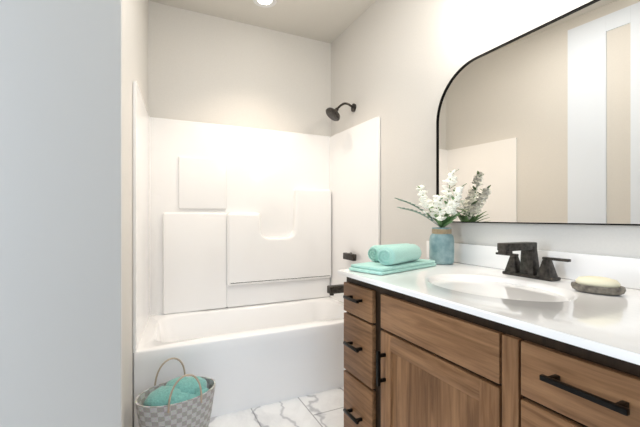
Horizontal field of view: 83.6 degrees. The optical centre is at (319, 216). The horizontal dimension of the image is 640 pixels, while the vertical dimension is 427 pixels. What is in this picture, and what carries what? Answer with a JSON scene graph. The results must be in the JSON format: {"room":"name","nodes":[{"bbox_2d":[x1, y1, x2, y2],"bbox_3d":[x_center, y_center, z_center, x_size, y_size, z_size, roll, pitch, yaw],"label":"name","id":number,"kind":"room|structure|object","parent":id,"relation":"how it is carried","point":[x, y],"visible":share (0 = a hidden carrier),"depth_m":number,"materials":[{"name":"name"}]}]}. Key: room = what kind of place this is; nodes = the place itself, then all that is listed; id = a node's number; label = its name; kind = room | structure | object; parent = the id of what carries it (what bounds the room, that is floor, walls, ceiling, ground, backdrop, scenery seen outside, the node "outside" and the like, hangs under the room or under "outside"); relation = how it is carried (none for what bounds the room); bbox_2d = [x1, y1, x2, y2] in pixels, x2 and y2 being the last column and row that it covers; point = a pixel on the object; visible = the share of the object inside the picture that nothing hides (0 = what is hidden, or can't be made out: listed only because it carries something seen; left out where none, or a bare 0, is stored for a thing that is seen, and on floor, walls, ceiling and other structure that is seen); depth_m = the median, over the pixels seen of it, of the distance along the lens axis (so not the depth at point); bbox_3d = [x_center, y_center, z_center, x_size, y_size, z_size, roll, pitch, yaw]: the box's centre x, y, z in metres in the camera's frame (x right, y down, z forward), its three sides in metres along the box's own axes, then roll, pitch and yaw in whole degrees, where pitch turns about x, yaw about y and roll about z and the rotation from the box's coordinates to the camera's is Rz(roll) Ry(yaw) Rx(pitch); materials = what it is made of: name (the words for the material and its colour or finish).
{"room":"bathroom","nodes":[
{"label":"bathroom","id":0,"kind":"room"},
{"bbox_2d":[122,0,147,426],"bbox_3d":[-1.088,-0.215,1.724,0.299,2.740,1.805,0,0,-20],"label":"wall","id":1,"kind":"structure","parent":0,"point":[134,12],"depth_m":1.76,"materials":[{"name":"paint"}]},
{"bbox_2d":[0,0,121,426],"bbox_3d":[-0.914,-0.061,0.761,0.860,2.408,0.100,0,0,-25],"label":"door","id":2,"kind":"structure","parent":1,"relation":"in","point":[61,60],"depth_m":0.90,"materials":[{"name":"white paint"}]},
{"bbox_2d":[148,1,330,136],"bbox_3d":[-0.808,-0.215,2.905,1.958,2.740,0.120,0,0,-25],"label":"wall","id":3,"kind":"structure","parent":0,"point":[204,68],"depth_m":2.89,"materials":[{"name":"paint"}]},
{"bbox_2d":[148,0,375,42],"bbox_3d":[-0.437,-1.625,0.683,3.440,0.080,4.450,0,0,-25],"label":"ceiling","id":4,"kind":"structure","parent":0,"point":[320,20],"depth_m":2.77,"materials":[{"name":"paint"}]},
{"bbox_2d":[253,0,276,7],"bbox_3d":[-0.403,-1.581,2.611,0.176,0.008,0.176,0,0,-25],"label":"recessed light","id":5,"kind":"object","parent":4,"relation":"in","point":[262,3],"visible":1,"depth_m":2.64,"materials":[{"name":"white"}]},
{"bbox_2d":[208,387,343,426],"bbox_3d":[-0.437,1.185,0.683,3.440,0.060,4.450,0,0,-25],"label":"floor","id":6,"kind":"structure","parent":0,"point":[325,408],"depth_m":2.09,"materials":[{"name":"tile"}]},
{"bbox_2d":[135,357,215,426],"bbox_3d":[-0.702,0.939,1.762,0.372,0.428,0.295,0,0,-25],"label":"basket","id":7,"kind":"object","parent":6,"relation":"on","point":[182,401],"visible":1,"depth_m":1.70,"materials":[{"name":"beige wicker"}]},
{"bbox_2d":[133,81,379,426],"bbox_3d":[-0.442,0.118,2.579,1.576,2.073,0.776,0,0,-25],"label":"shower","id":8,"kind":"object","parent":6,"relation":"on","point":[242,236],"visible":0.91,"depth_m":2.72,"materials":[{"name":"white plastic"}]},
{"bbox_2d":[338,240,639,426],"bbox_3d":[0.617,0.628,1.341,0.728,1.053,1.390,0,0,-25],"label":"vanity","id":9,"kind":"object","parent":6,"relation":"on","point":[500,335],"visible":0.98,"depth_m":1.08,"materials":[{"name":"brown wood"}]},
{"bbox_2d":[349,243,435,274],"bbox_3d":[0.351,0.187,1.702,0.438,0.111,0.206,0,0,-42],"label":"towels","id":10,"kind":"object","parent":9,"relation":"on","point":[390,258],"visible":1,"depth_m":1.60,"materials":[{"name":"teal fabric"}]},
{"bbox_2d":[395,169,466,264],"bbox_3d":[0.575,0.001,1.882,0.370,0.484,0.179,0,0,24],"label":"vase","id":11,"kind":"object","parent":9,"relation":"on","point":[441,240],"visible":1,"depth_m":1.83,"materials":[{"name":"ceramic"}]},
{"bbox_2d":[571,276,625,295],"bbox_3d":[0.891,0.217,1.151,0.085,0.051,0.142,0,0,-40],"label":"soap dish","id":12,"kind":"object","parent":9,"relation":"on","point":[587,284],"visible":1,"depth_m":1.12,"materials":[{"name":"stone"}]},
{"bbox_2d":[331,0,639,258],"bbox_3d":[1.062,-0.215,1.398,0.120,2.740,4.450,0,0,-25],"label":"wall","id":13,"kind":"structure","parent":0,"point":[396,61],"depth_m":2.21,"materials":[{"name":"paint"}]},
{"bbox_2d":[436,0,639,225],"bbox_3d":[1.037,-0.384,1.266,0.021,0.825,1.694,0,0,-26],"label":"mirror","id":14,"kind":"object","parent":13,"relation":"attached to","point":[541,126],"visible":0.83,"depth_m":1.45,"materials":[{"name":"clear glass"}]}
]}

